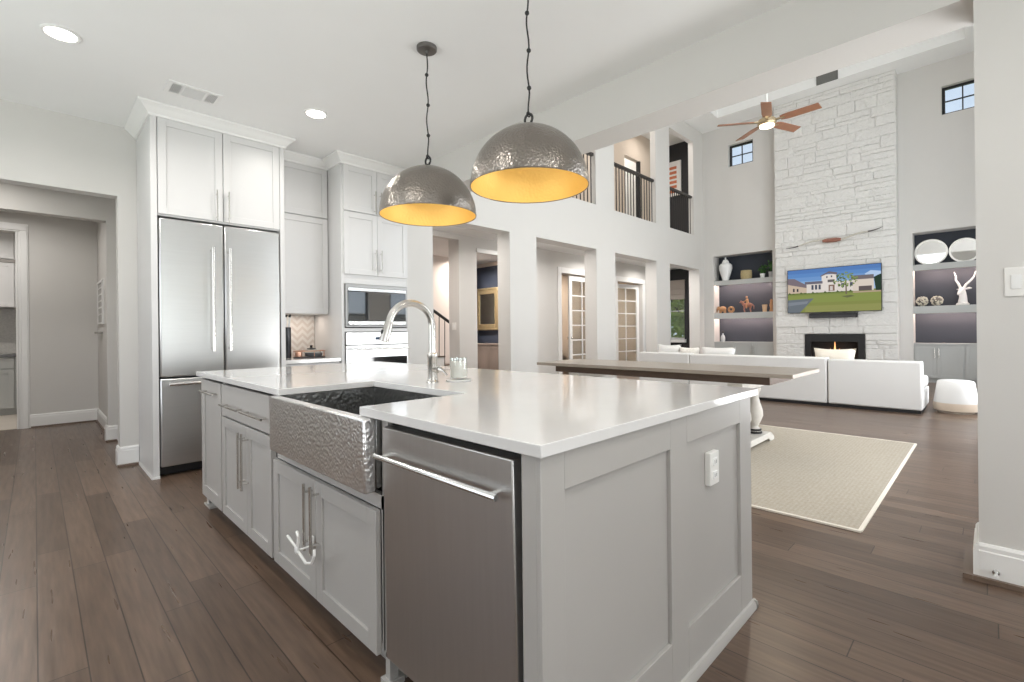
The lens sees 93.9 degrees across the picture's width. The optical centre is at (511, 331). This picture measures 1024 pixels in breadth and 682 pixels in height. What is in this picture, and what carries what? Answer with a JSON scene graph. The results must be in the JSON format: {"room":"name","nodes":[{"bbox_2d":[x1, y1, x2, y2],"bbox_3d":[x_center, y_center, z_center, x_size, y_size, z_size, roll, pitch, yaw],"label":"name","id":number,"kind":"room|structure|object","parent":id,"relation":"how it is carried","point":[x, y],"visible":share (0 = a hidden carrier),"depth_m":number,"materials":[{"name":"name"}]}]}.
{"room":"kitchen","nodes":[
{"label":"kitchen","id":0,"kind":"room"},
{"bbox_2d":[0,308,15,353],"bbox_3d":[-8.307,-0.173,7.252,2.700,2.850,0.100,-1,0,-45],"label":"wall","id":1,"kind":"structure","parent":0,"point":[0,308],"depth_m":7.54,"materials":[{"name":"beige paint"}]},
{"bbox_2d":[0,232,15,308],"bbox_3d":[-8.094,-0.960,7.099,1.997,1.180,0.410,-1,0,-45],"label":"upper cabinet","id":2,"kind":"object","parent":1,"relation":"attached to","point":[7,240],"visible":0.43,"depth_m":7.26,"materials":[{"name":"white paint"}]},
{"bbox_2d":[0,310,15,353],"bbox_3d":[-8.227,-0.004,7.244,1.998,0.690,0.018,-1,0,-45],"label":"backsplash","id":3,"kind":"structure","parent":1,"relation":"attached to","point":[7,317],"depth_m":7.52,"materials":[{"name":"grey tile"}]},
{"bbox_2d":[0,211,98,414],"bbox_3d":[-6.774,-0.189,5.660,2.820,2.850,0.140,-1,0,-45],"label":"wall","id":4,"kind":"structure","parent":0,"point":[62,252],"depth_m":6.35,"materials":[{"name":"beige paint"}]},
{"bbox_2d":[0,222,29,428],"bbox_3d":[-6.612,-0.068,5.806,1.052,2.605,0.200,-1,0,-45],"label":"door frame","id":5,"kind":"structure","parent":4,"relation":"attached to","point":[21,230],"depth_m":6.06,"materials":[{"name":"white paint"}]},
{"bbox_2d":[0,182,117,425],"bbox_3d":[-5.155,-0.206,4.733,3.800,2.850,0.140,-1,0,-45],"label":"wall","id":6,"kind":"structure","parent":0,"point":[13,198],"depth_m":5.27,"materials":[{"name":"beige paint"}]},
{"bbox_2d":[97,222,106,416],"bbox_3d":[-5.139,-0.206,6.120,0.138,2.850,1.800,-1,0,-45],"label":"wall","id":7,"kind":"structure","parent":0,"point":[100,226],"depth_m":6.21,"materials":[{"name":"beige paint"}]},
{"bbox_2d":[30,408,117,440],"bbox_3d":[-5.207,1.135,5.826,1.944,0.170,0.667,-1,0,36],"label":"baseboard","id":8,"kind":"structure","parent":7,"relation":"attached to","point":[111,432],"depth_m":6.27,"materials":[{"name":"white paint"}]},
{"bbox_2d":[97,279,103,324],"bbox_3d":[-5.347,-0.379,6.211,0.023,0.560,0.620,-1,0,-45],"label":"framed board","id":9,"kind":"object","parent":7,"relation":"attached to","point":[100,285],"visible":1,"depth_m":6.18,"materials":[{"name":"white paint"}]},
{"bbox_2d":[0,99,411,460],"bbox_3d":[-3.459,-0.324,4.449,5.800,3.050,0.140,-1,0,-45],"label":"wall","id":10,"kind":"structure","parent":0,"point":[40,148],"depth_m":4.21,"materials":[{"name":"beige paint"}]},
{"bbox_2d":[115,445,138,464],"bbox_3d":[-3.514,1.117,4.366,0.153,0.170,0.160,-1,0,-45],"label":"baseboard","id":11,"kind":"structure","parent":10,"relation":"attached to","point":[127,454],"depth_m":4.31,"materials":[{"name":"white paint"}]},
{"bbox_2d":[287,315,314,356],"bbox_3d":[-2.480,0.045,5.312,0.566,0.465,0.010,-1,0,-45],"label":"backsplash","id":12,"kind":"structure","parent":10,"relation":"attached to","point":[302,326],"depth_m":5.41,"materials":[{"name":"tile"}]},
{"bbox_2d":[284,160,327,314],"bbox_3d":[-2.354,-0.990,5.175,0.566,1.600,0.395,-1,0,-45],"label":"upper cabinet","id":13,"kind":"object","parent":10,"relation":"attached to","point":[305,187],"visible":0.55,"depth_m":5.07,"materials":[{"name":"white paint"}]},
{"bbox_2d":[0,0,791,168],"bbox_3d":[-0.571,-1.954,1.188,5.300,0.150,8.860,-1,0,-45],"label":"ceiling","id":14,"kind":"structure","parent":0,"point":[359,63],"depth_m":3.26,"materials":[{"name":"paint"}]},
{"bbox_2d":[39,23,81,43],"bbox_3d":[-2.804,-1.850,2.971,0.196,0.009,0.196,-1,0,-45],"label":"recessed light","id":15,"kind":"object","parent":14,"relation":"in","point":[57,32],"visible":1,"depth_m":2.96,"materials":[{"name":"white paint"}]},
{"bbox_2d":[163,79,223,106],"bbox_3d":[-2.475,-1.854,3.716,0.354,0.009,0.230,-1,0,-45],"label":"ceiling vent","id":16,"kind":"object","parent":14,"relation":"in","point":[173,87],"visible":1,"depth_m":3.71,"materials":[{"name":"white metal"}]},
{"bbox_2d":[304,108,327,118],"bbox_3d":[-1.675,-1.862,4.085,0.196,0.009,0.196,-1,0,-45],"label":"recessed light","id":17,"kind":"object","parent":14,"relation":"in","point":[313,113],"visible":1,"depth_m":4.08,"materials":[{"name":"white paint"}]},
{"bbox_2d":[379,41,476,226],"bbox_3d":[-0.557,-1.321,3.154,0.633,1.114,0.633,-1,0,-31],"label":"pendant lamp","id":18,"kind":"object","parent":14,"relation":"hanging from","point":[427,195],"visible":1,"depth_m":3.00,"materials":[{"name":"grey metal"}]},
{"bbox_2d":[470,0,588,202],"bbox_3d":[0.086,-1.328,2.553,0.633,1.114,0.633,-1,0,31],"label":"pendant lamp","id":19,"kind":"object","parent":14,"relation":"hanging from","point":[526,162],"visible":1,"depth_m":2.40,"materials":[{"name":"grey metal"}]},
{"bbox_2d":[433,255,449,362],"bbox_3d":[-2.692,-0.332,10.544,4.700,3.050,0.120,-1,0,-45],"label":"wall","id":20,"kind":"structure","parent":0,"point":[440,263],"depth_m":11.47,"materials":[{"name":"paint"}]},
{"bbox_2d":[433,237,497,264],"bbox_3d":[-0.345,-1.857,12.495,10.800,0.050,3.460,-1,0,-45],"label":"ceiling","id":21,"kind":"structure","parent":0,"point":[440,246],"depth_m":11.06,"materials":[{"name":"paint"}]},
{"bbox_2d":[477,265,497,342],"bbox_3d":[-0.293,-0.282,12.459,0.200,2.900,3.360,-1,0,-45],"label":"wall","id":22,"kind":"structure","parent":0,"point":[487,277],"depth_m":12.66,"materials":[{"name":"blue paint"}]},
{"bbox_2d":[477,287,497,329],"bbox_3d":[-0.662,-0.603,12.625,0.078,1.110,0.930,-1,0,-45],"label":"gilt mirror","id":23,"kind":"object","parent":22,"relation":"attached to","point":[487,298],"visible":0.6,"depth_m":12.60,"materials":[{"name":"gold metal"}]},
{"bbox_2d":[0,372,1023,681],"bbox_3d":[1.325,1.208,7.247,16.500,0.126,14.800,-1,0,-45],"label":"floor","id":24,"kind":"structure","parent":0,"point":[109,573],"depth_m":2.19,"materials":[{"name":"brown wood"}]},
{"bbox_2d":[0,357,16,414],"bbox_3d":[-7.995,0.810,7.017,1.995,0.863,0.640,-1,0,-45],"label":"base cabinet","id":25,"kind":"object","parent":24,"relation":"on","point":[8,380],"visible":0.41,"depth_m":7.10,"materials":[{"name":"grey paint"}]},
{"bbox_2d":[136,115,285,479],"bbox_3d":[-2.795,-0.296,4.473,1.052,2.980,0.756,-1,0,-45],"label":"tall cabinet","id":26,"kind":"object","parent":24,"relation":"on","point":[185,172],"visible":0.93,"depth_m":4.15,"materials":[{"name":"white paint"}]},
{"bbox_2d":[124,96,405,176],"bbox_3d":[-2.334,-1.812,4.917,2.501,0.093,0.800,-1,0,-45],"label":"crown molding","id":27,"kind":"structure","parent":26,"relation":"attached to","point":[143,107],"depth_m":4.32,"materials":[{"name":"white paint"}]},
{"bbox_2d":[199,378,223,510],"bbox_3d":[-1.769,0.742,3.292,0.621,0.884,0.520,-1,0,-45],"label":"base cabinet","id":28,"kind":"object","parent":24,"relation":"on","point":[211,390],"visible":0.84,"depth_m":3.09,"materials":[{"name":"grey paint"}]},
{"bbox_2d":[157,217,279,474],"bbox_3d":[-2.766,0.124,4.459,0.940,2.140,0.780,-1,0,-45],"label":"refrigerator","id":29,"kind":"object","parent":24,"relation":"on","point":[219,286],"visible":0.78,"depth_m":4.12,"materials":[{"name":"silver metal"}]},
{"bbox_2d":[218,383,275,557],"bbox_3d":[-1.272,0.736,2.794,0.621,0.884,0.882,-1,0,-45],"label":"base cabinet","id":30,"kind":"object","parent":24,"relation":"on","point":[247,456],"visible":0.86,"depth_m":2.53,"materials":[{"name":"grey paint"}]},
{"bbox_2d":[286,361,339,366],"bbox_3d":[-2.244,0.751,5.082,0.566,0.874,0.656,-1,0,-45],"label":"base cabinet","id":31,"kind":"object","parent":24,"relation":"on","point":[336,362],"visible":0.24,"depth_m":4.85,"materials":[{"name":"white paint"}]},
{"bbox_2d":[286,357,340,363],"bbox_3d":[-2.237,0.294,5.070,0.566,0.036,0.670,-1,0,-45],"label":"countertop","id":32,"kind":"structure","parent":31,"relation":"on","point":[291,360],"depth_m":4.86,"materials":[{"name":"white stone"}]},
{"bbox_2d":[285,314,290,357],"bbox_3d":[-2.374,0.044,5.049,0.075,0.463,0.075,-1,0,0],"label":"utensil canister","id":33,"kind":"object","parent":32,"relation":"on","point":[287,325],"visible":0.76,"depth_m":5.03,"materials":[{"name":"black metal"}]},
{"bbox_2d":[273,395,407,681],"bbox_3d":[-0.590,0.729,2.111,0.621,0.884,1.042,-1,0,-45],"label":"base cabinet","id":34,"kind":"object","parent":24,"relation":"on","point":[346,575],"visible":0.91,"depth_m":1.82,"materials":[{"name":"grey paint"}]},
{"bbox_2d":[286,531,315,564],"bbox_3d":[-0.830,0.853,1.915,0.060,0.100,0.288,-1,0,-45],"label":"child latch","id":35,"kind":"object","parent":34,"relation":"attached to","point":[296,546],"visible":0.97,"depth_m":1.91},
{"bbox_2d":[314,163,407,363],"bbox_3d":[-1.732,-0.307,5.534,0.800,2.980,0.756,-1,0,-45],"label":"oven tower","id":36,"kind":"object","parent":24,"relation":"on","point":[365,248],"visible":0.59,"depth_m":5.20,"materials":[{"name":"white paint"}]},
{"bbox_2d":[344,283,406,327],"bbox_3d":[-1.693,-0.282,5.509,0.752,0.460,0.616,-1,0,-45],"label":"microwave","id":37,"kind":"object","parent":36,"relation":"in","point":[365,306],"visible":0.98,"depth_m":5.25,"materials":[{"name":"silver metal"}]},
{"bbox_2d":[345,332,408,362],"bbox_3d":[-1.669,0.367,5.492,0.752,0.730,0.666,-1,0,-45],"label":"oven","id":38,"kind":"object","parent":36,"relation":"in","point":[359,346],"visible":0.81,"depth_m":5.26,"materials":[{"name":"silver metal"}]},
{"bbox_2d":[433,309,449,365],"bbox_3d":[-2.564,-0.161,9.363,3.530,2.705,1.690,-1,0,-45],"label":"staircase","id":39,"kind":"structure","parent":24,"relation":"on","point":[441,359],"depth_m":9.41,"materials":[{"name":"metal"}]},
{"bbox_2d":[372,424,523,681],"bbox_3d":[-0.009,0.729,1.531,0.618,0.872,0.610,-1,0,-45],"label":"dishwasher","id":40,"kind":"object","parent":24,"relation":"on","point":[453,506],"visible":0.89,"depth_m":1.30,"materials":[{"name":"silver metal"}]},
{"bbox_2d":[448,240,454,366],"bbox_3d":[-1.013,-0.349,9.493,0.450,3.050,0.180,-1,0,-45],"label":"pier","id":41,"kind":"object","parent":24,"relation":"on","point":[450,242],"visible":0.07,"depth_m":9.34,"materials":[{"name":"beige paint"}]},
{"bbox_2d":[196,361,757,458],"bbox_3d":[-0.566,0.271,2.662,1.387,0.030,3.170,-1,0,-45],"label":"countertop","id":42,"kind":"structure","parent":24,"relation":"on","point":[538,415],"depth_m":1.76,"materials":[{"name":"white stone"}]},
{"bbox_2d":[269,387,439,493],"bbox_3d":[-0.606,0.411,2.066,0.543,0.245,0.891,-1,0,-45],"label":"farmhouse sink","id":43,"kind":"object","parent":42,"relation":"in","point":[325,432],"visible":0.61,"depth_m":1.83,"materials":[{"name":"metal"}]},
{"bbox_2d":[379,300,447,382],"bbox_3d":[-0.487,0.049,2.331,0.326,0.413,0.125,-1,0,-24],"label":"kitchen faucet","id":44,"kind":"object","parent":42,"relation":"on","point":[434,369],"visible":1,"depth_m":2.37,"materials":[{"name":"silver metal"}]},
{"bbox_2d":[446,378,471,381],"bbox_3d":[-0.275,0.248,2.471,0.134,0.008,0.134,-1,0,-45],"label":"coaster","id":45,"kind":"object","parent":42,"relation":"on","point":[450,379],"visible":0.99,"depth_m":2.45,"materials":[{"name":"white ceramic"}]},
{"bbox_2d":[451,360,466,377],"bbox_3d":[-0.276,0.188,2.471,0.090,0.111,0.090,-1,0,-45],"label":"candle jar","id":46,"kind":"object","parent":45,"relation":"on","point":[458,368],"visible":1,"depth_m":2.44,"materials":[{"name":"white glass"}]},
{"bbox_2d":[477,343,498,369],"bbox_3d":[-0.712,0.735,12.391,0.495,0.875,1.710,-1,0,-45],"label":"sideboard","id":47,"kind":"object","parent":24,"relation":"on","point":[488,353],"visible":0.23,"depth_m":11.93,"materials":[{"name":"beige wood"}]},
{"bbox_2d":[521,398,758,681],"bbox_3d":[-0.540,0.729,2.631,1.343,0.884,3.103,-1,0,-45],"label":"island end panel","id":48,"kind":"object","parent":24,"relation":"on","point":[636,568],"visible":0.56,"depth_m":1.40,"materials":[{"name":"grey paint"}]},
{"bbox_2d":[705,449,718,485],"bbox_3d":[0.727,0.491,1.733,0.076,0.118,0.025,-1,0,-45],"label":"power outlet","id":49,"kind":"object","parent":48,"relation":"attached to","point":[712,456],"visible":1,"depth_m":1.71,"materials":[{"name":"white plastic"}]},
{"bbox_2d":[714,341,772,355],"bbox_3d":[6.282,0.682,12.883,0.409,0.835,1.496,-1,0,-45],"label":"base cabinet","id":50,"kind":"object","parent":24,"relation":"on","point":[742,348],"visible":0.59,"depth_m":12.65,"materials":[{"name":"grey paint"}]},
{"bbox_2d":[639,352,928,413],"bbox_3d":[4.359,0.748,8.273,1.030,0.742,4.245,-1,0,-45],"label":"sectional sofa","id":51,"kind":"object","parent":24,"relation":"on","point":[878,385],"visible":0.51,"depth_m":7.08,"materials":[{"name":"white fabric"}]},
{"bbox_2d":[658,344,680,352],"bbox_3d":[3.093,0.456,9.389,0.460,0.428,0.175,-1,0,39],"label":"throw pillow","id":52,"kind":"object","parent":51,"relation":"on","point":[662,348],"visible":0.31,"depth_m":9.33,"materials":[{"name":"white fabric"}]},
{"bbox_2d":[702,347,735,354],"bbox_3d":[3.743,0.466,8.681,0.186,0.392,0.620,-1,0,-45],"label":"throw pillow","id":53,"kind":"object","parent":51,"relation":"on","point":[706,350],"visible":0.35,"depth_m":8.61,"materials":[{"name":"white fabric"}]},
{"bbox_2d":[814,348,855,358],"bbox_3d":[5.015,0.451,7.436,0.177,0.397,0.560,-1,0,-45],"label":"throw pillow","id":54,"kind":"object","parent":51,"relation":"on","point":[831,353],"visible":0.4,"depth_m":7.37,"materials":[{"name":"beige fabric"}]},
{"bbox_2d":[751,425,916,532],"bbox_3d":[1.510,1.143,5.239,2.895,0.011,4.245,-1,0,-45],"label":"jute rug","id":55,"kind":"object","parent":24,"relation":"on","point":[831,479],"visible":0.41,"depth_m":3.80,"materials":[{"name":"beige fabric"}]},
{"bbox_2d":[537,359,818,446],"bbox_3d":[1.687,0.755,5.465,0.900,0.760,2.960,-1,0,-45],"label":"dining table","id":56,"kind":"object","parent":55,"relation":"on","point":[733,375],"visible":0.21,"depth_m":4.90,"materials":[{"name":"brown wood"}]},
{"bbox_2d":[914,343,976,384],"bbox_3d":[9.292,0.650,9.869,0.409,0.835,1.496,-1,0,-45],"label":"base cabinet","id":57,"kind":"object","parent":24,"relation":"on","point":[940,360],"visible":0.52,"depth_m":9.90,"materials":[{"name":"grey paint"}]},
{"bbox_2d":[933,379,977,413],"bbox_3d":[6.105,0.881,6.576,0.475,0.440,0.475,-1,0,-45],"label":"pouf","id":58,"kind":"object","parent":24,"relation":"on","point":[954,396],"visible":1,"depth_m":6.42,"materials":[{"name":"white fabric"}]},
{"bbox_2d":[433,135,650,373],"bbox_3d":[0.898,-2.295,11.168,10.910,6.900,0.180,-1,0,-45],"label":"wall","id":59,"kind":"structure","parent":0,"point":[465,255],"depth_m":10.94,"materials":[{"name":"beige paint"}]},
{"bbox_2d":[557,267,584,373],"bbox_3d":[1.692,-0.198,11.852,1.710,2.690,0.025,-1,0,-45],"label":"door frame","id":60,"kind":"structure","parent":59,"relation":"attached to","point":[560,270],"depth_m":11.29,"materials":[{"name":"white paint"}]},
{"bbox_2d":[567,275,585,359],"bbox_3d":[1.766,-0.123,12.041,1.060,2.520,0.180,-1,0,-45],"label":"door","id":61,"kind":"structure","parent":59,"relation":"in","point":[570,338],"depth_m":11.71,"materials":[{"name":"white paint"}]},
{"bbox_2d":[618,284,638,360],"bbox_3d":[3.288,-0.124,13.699,1.140,2.490,0.180,-1,0,-33],"label":"door","id":62,"kind":"structure","parent":59,"relation":"in","point":[625,286],"depth_m":13.95,"materials":[{"name":"white paint"}]},
{"bbox_2d":[615,276,645,359],"bbox_3d":[3.362,-0.200,13.520,1.590,2.660,0.025,-1,0,-45],"label":"door frame","id":63,"kind":"structure","parent":59,"relation":"attached to","point":[617,278],"depth_m":13.57,"materials":[{"name":"white paint"}]},
{"bbox_2d":[636,161,640,217],"bbox_3d":[3.705,-3.796,13.981,0.060,2.355,0.110,-1,0,-45],"label":"doorframe","id":64,"kind":"object","parent":59,"relation":"attached to","point":[638,167],"visible":0.5,"depth_m":13.95,"materials":[{"name":"black wood"}]},
{"bbox_2d":[433,226,678,269],"bbox_3d":[1.382,-1.975,10.829,11.110,0.150,1.340,-1,0,-45],"label":"ceiling","id":65,"kind":"structure","parent":0,"point":[450,229],"depth_m":10.33,"materials":[{"name":"paint"}]},
{"bbox_2d":[411,121,704,377],"bbox_3d":[1.798,-2.329,10.089,10.660,6.950,0.300,-1,0,-45],"label":"wall","id":66,"kind":"structure","parent":0,"point":[603,233],"depth_m":9.90,"materials":[{"name":"beige paint"}]},
{"bbox_2d":[576,152,593,202],"bbox_3d":[1.017,-3.141,9.204,1.825,1.070,0.070,-1,0,-45],"label":"balcony railing","id":67,"kind":"object","parent":66,"relation":"on","point":[590,154],"visible":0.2,"depth_m":9.75,"materials":[{"name":"black metal"}]},
{"bbox_2d":[614,162,653,221],"bbox_3d":[2.791,-3.160,10.976,1.800,1.070,0.070,-1,0,-45],"label":"balcony railing","id":68,"kind":"object","parent":66,"relation":"on","point":[616,165],"visible":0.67,"depth_m":10.97,"materials":[{"name":"black metal"}]},
{"bbox_2d":[670,187,691,233],"bbox_3d":[4.421,-3.177,12.605,1.370,1.070,0.070,-1,0,-45],"label":"balcony railing","id":69,"kind":"object","parent":66,"relation":"on","point":[674,190],"visible":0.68,"depth_m":12.64,"materials":[{"name":"black metal"}]},
{"bbox_2d":[562,274,585,372],"bbox_3d":[1.262,-0.373,13.944,0.100,3.050,3.260,-1,0,-45],"label":"wall","id":70,"kind":"structure","parent":0,"point":[576,286],"depth_m":13.39,"materials":[{"name":"beige paint"}]},
{"bbox_2d":[618,282,637,360],"bbox_3d":[3.526,-0.397,16.205,0.100,3.050,3.260,-1,0,-45],"label":"wall","id":71,"kind":"structure","parent":0,"point":[630,293],"depth_m":15.83,"materials":[{"name":"beige paint"}]},
{"bbox_2d":[624,158,635,216],"bbox_3d":[2.778,-4.184,14.452,1.620,3.160,1.780,-1,0,-45],"label":"wall","id":72,"kind":"structure","parent":0,"point":[629,164],"depth_m":14.57,"materials":[{"name":"white paint"}]},
{"bbox_2d":[642,132,683,145],"bbox_3d":[0.670,-5.792,11.501,11.110,0.100,3.560,-1,0,-45],"label":"ceiling","id":73,"kind":"structure","parent":0,"point":[673,139],"depth_m":14.29,"materials":[{"name":"paint"}]},
{"bbox_2d":[669,141,689,347],"bbox_3d":[5.326,-2.341,14.560,0.150,6.900,1.640,-1,0,-45],"label":"wall","id":74,"kind":"structure","parent":0,"point":[679,151],"depth_m":14.55,"materials":[{"name":"grey paint"}]},
{"bbox_2d":[669,160,680,196],"bbox_3d":[4.959,-4.717,14.756,0.052,1.060,0.540,-1,0,-45],"label":"framed art","id":75,"kind":"object","parent":74,"relation":"attached to","point":[674,167],"visible":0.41,"depth_m":14.67,"materials":[{"name":"white paint"}]},
{"bbox_2d":[669,166,676,193],"bbox_3d":[4.915,-4.682,14.768,0.005,0.810,0.360,-1,0,-45],"label":"print","id":76,"kind":"object","parent":75,"relation":"attached to","point":[672,169],"depth_m":14.71},
{"bbox_2d":[670,280,684,299],"bbox_3d":[5.020,-1.288,14.718,0.065,0.600,0.610,-1,0,-45],"label":"roman shade","id":77,"kind":"object","parent":74,"relation":"attached to","point":[677,287],"visible":0.65,"depth_m":14.64,"materials":[{"name":"fabric"}]},
{"bbox_2d":[423,0,973,191],"bbox_3d":[1.367,-3.675,3.171,0.290,4.250,8.900,-1,0,-45],"label":"beam","id":78,"kind":"structure","parent":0,"point":[795,41],"depth_m":2.96,"materials":[{"name":"beige paint"}]},
{"bbox_2d":[719,252,772,341],"bbox_3d":[6.433,-0.527,13.046,0.050,3.250,1.600,-1,0,-45],"label":"wall","id":79,"kind":"structure","parent":0,"point":[759,294],"depth_m":13.02,"materials":[{"name":"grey paint"}]},
{"bbox_2d":[714,311,772,318],"bbox_3d":[6.283,-0.445,12.895,0.373,0.156,1.496,-1,0,-45],"label":"shelf","id":80,"kind":"object","parent":79,"relation":"attached to","point":[743,314],"visible":0.85,"depth_m":12.73,"materials":[{"name":"grey paint"}]},
{"bbox_2d":[714,277,772,285],"bbox_3d":[6.273,-1.349,12.895,0.373,0.127,1.496,-1,0,-45],"label":"shelf","id":81,"kind":"object","parent":79,"relation":"attached to","point":[763,279],"visible":0.93,"depth_m":12.73,"materials":[{"name":"grey paint"}]},
{"bbox_2d":[719,257,731,280],"bbox_3d":[5.901,-1.736,13.206,0.344,0.654,0.344,-1,0,-45],"label":"ginger jar","id":82,"kind":"object","parent":81,"relation":"on","point":[725,269],"visible":0.94,"depth_m":13.11,"materials":[{"name":"white ceramic"}]},
{"bbox_2d":[684,24,973,133],"bbox_3d":[4.133,-5.829,7.652,9.990,0.500,6.500,-1,0,-45],"label":"ceiling","id":83,"kind":"structure","parent":0,"point":[958,42],"depth_m":10.42,"materials":[{"name":"paint"}]},
{"bbox_2d":[717,93,821,140],"bbox_3d":[4.143,-4.608,7.691,1.464,2.639,1.409,-1,0,-45],"label":"ceiling fan","id":84,"kind":"object","parent":83,"relation":"hanging from","point":[767,121],"visible":0.99,"depth_m":7.62,"materials":[{"name":"brown wood"}]},
{"bbox_2d":[816,70,837,85],"bbox_3d":[7.077,-5.727,10.740,0.039,0.225,0.410,-1,0,-45],"label":"ceiling vent","id":85,"kind":"object","parent":83,"relation":"in","point":[833,75],"visible":0.8,"depth_m":10.73,"materials":[{"name":"grey metal"}]},
{"bbox_2d":[774,70,899,360],"bbox_3d":[7.490,-2.264,11.166,0.326,6.700,2.380,-1,0,-45],"label":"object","id":86,"kind":"structure","parent":0,"point":[836,175],"depth_m":10.92,"materials":[{"name":"stone"}]},
{"bbox_2d":[809,312,857,317],"bbox_3d":[7.388,-0.385,11.002,0.120,0.115,0.940,-1,0,-45],"label":"soundbar","id":87,"kind":"object","parent":86,"relation":"attached to","point":[841,314],"visible":1,"depth_m":10.94,"materials":[{"name":"black plastic"}]},
{"bbox_2d":[786,226,882,248],"bbox_3d":[7.356,-2.155,11.002,0.100,0.248,1.882,-1,0,-45],"label":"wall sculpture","id":88,"kind":"object","parent":86,"relation":"attached to","point":[827,240],"visible":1,"depth_m":10.96,"materials":[{"name":"brown wood"}]},
{"bbox_2d":[787,263,881,313],"bbox_3d":[7.383,-0.977,11.022,0.080,1.040,1.835,-1,0,-45],"label":"television","id":89,"kind":"object","parent":86,"relation":"attached to","point":[850,288],"visible":1,"depth_m":10.94,"materials":[{"name":"multicoloured glass"}]},
{"bbox_2d":[805,334,865,359],"bbox_3d":[7.539,0.569,11.144,0.310,1.035,1.170,-1,0,-45],"label":"fireplace","id":90,"kind":"object","parent":86,"relation":"in","point":[822,341],"visible":0.3,"depth_m":11.11,"materials":[{"name":"black metal"}]},
{"bbox_2d":[702,51,975,360],"bbox_3d":[7.781,-2.392,11.260,0.220,6.950,6.500,-1,0,-45],"label":"wall","id":91,"kind":"structure","parent":0,"point":[936,151],"depth_m":10.36,"materials":[{"name":"beige paint"}]},
{"bbox_2d":[730,140,752,166],"bbox_3d":[6.194,-4.775,12.859,0.050,0.590,0.630,-1,0,-45],"label":"window","id":92,"kind":"structure","parent":91,"relation":"in","point":[748,142],"depth_m":12.85,"materials":[{"name":"black metal"}]},
{"bbox_2d":[717,251,771,341],"bbox_3d":[6.359,-0.527,12.972,0.160,3.250,1.600,-1,0,-45],"label":"lining","id":93,"kind":"object","parent":91,"relation":"attached to","point":[718,320],"visible":0.07,"depth_m":13.48,"materials":[{"name":"beige paint"}]},
{"bbox_2d":[942,80,973,114],"bbox_3d":[9.245,-4.807,9.804,0.050,0.590,0.634,-1,0,-45],"label":"window","id":94,"kind":"structure","parent":91,"relation":"in","point":[971,81],"depth_m":9.88,"materials":[{"name":"glass"}]},
{"bbox_2d":[914,229,976,342],"bbox_3d":[9.443,-0.559,10.032,0.050,3.250,1.600,-1,0,-45],"label":"wall","id":95,"kind":"structure","parent":0,"point":[929,327],"depth_m":10.18,"materials":[{"name":"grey paint"}]},
{"bbox_2d":[913,260,975,270],"bbox_3d":[9.284,-1.381,9.882,0.373,0.127,1.496,-1,0,-45],"label":"shelf","id":96,"kind":"object","parent":95,"relation":"attached to","point":[972,263],"visible":0.52,"depth_m":9.92,"materials":[{"name":"grey paint"}]},
{"bbox_2d":[914,239,947,263],"bbox_3d":[9.014,-1.718,10.287,0.057,0.550,0.550,-1,0,-45],"label":"round mirror","id":97,"kind":"object","parent":96,"relation":"on","point":[930,251],"visible":0.97,"depth_m":10.28,"materials":[{"name":"silver metal"}]},
{"bbox_2d":[949,238,975,260],"bbox_3d":[9.392,-1.699,9.909,0.054,0.504,0.504,-1,0,-45],"label":"round mirror","id":98,"kind":"object","parent":96,"relation":"on","point":[963,249],"visible":0.73,"depth_m":9.92,"materials":[{"name":"silver metal"}]},
{"bbox_2d":[913,304,976,313],"bbox_3d":[9.293,-0.476,9.882,0.373,0.156,1.496,-1,0,-45],"label":"shelf","id":99,"kind":"object","parent":95,"relation":"attached to","point":[946,308],"visible":0.54,"depth_m":9.92,"materials":[{"name":"grey paint"}]},
{"bbox_2d":[954,271,975,304],"bbox_3d":[9.299,-0.901,9.832,0.296,0.691,0.210,-1,0,14],"label":"bust","id":100,"kind":"object","parent":99,"relation":"on","point":[962,300],"visible":0.98,"depth_m":9.79,"materials":[{"name":"white ceramic"}]},
{"bbox_2d":[973,0,1023,550],"bbox_3d":[3.401,-0.221,1.170,0.290,2.700,3.245,-1,0,-45],"label":"wall","id":101,"kind":"structure","parent":0,"point":[998,24],"depth_m":2.16,"materials":[{"name":"beige paint"}]},
{"bbox_2d":[31,420,1023,592],"bbox_3d":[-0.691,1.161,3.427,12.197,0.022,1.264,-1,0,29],"label":"trim","id":102,"kind":"structure","parent":101,"relation":"attached to","point":[968,558],"depth_m":2.25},
{"bbox_2d":[973,522,1023,585],"bbox_3d":[3.372,1.045,1.213,0.330,0.170,3.165,-1,0,-45],"label":"baseboard","id":103,"kind":"structure","parent":101,"relation":"attached to","point":[1009,562],"depth_m":2.16,"materials":[{"name":"white paint"}]},
{"bbox_2d":[1004,267,1023,296],"bbox_3d":[2.258,-0.224,2.102,0.010,0.130,0.130,-1,0,-45],"label":"light switch","id":104,"kind":"object","parent":101,"relation":"attached to","point":[1013,276],"visible":1,"depth_m":2.12,"materials":[{"name":"white plastic"}]},
{"label":"outside","id":105,"kind":"structure","parent":0,"visible":0},
{"bbox_3d":[3.556,1.443,10.605,100.000,0.370,110.000,-1,0,-45],"label":"ground","id":106,"kind":"structure","parent":105,"visible":0},
{"bbox_2d":[671,299,684,337],"bbox_3d":[6.263,-0.632,17.079,3.083,3.728,3.054,-1,0,-1],"label":"tree","id":107,"kind":"object","parent":106,"relation":"on","point":[677,318],"visible":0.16,"depth_m":16.43,"materials":[{"name":"green plant"}]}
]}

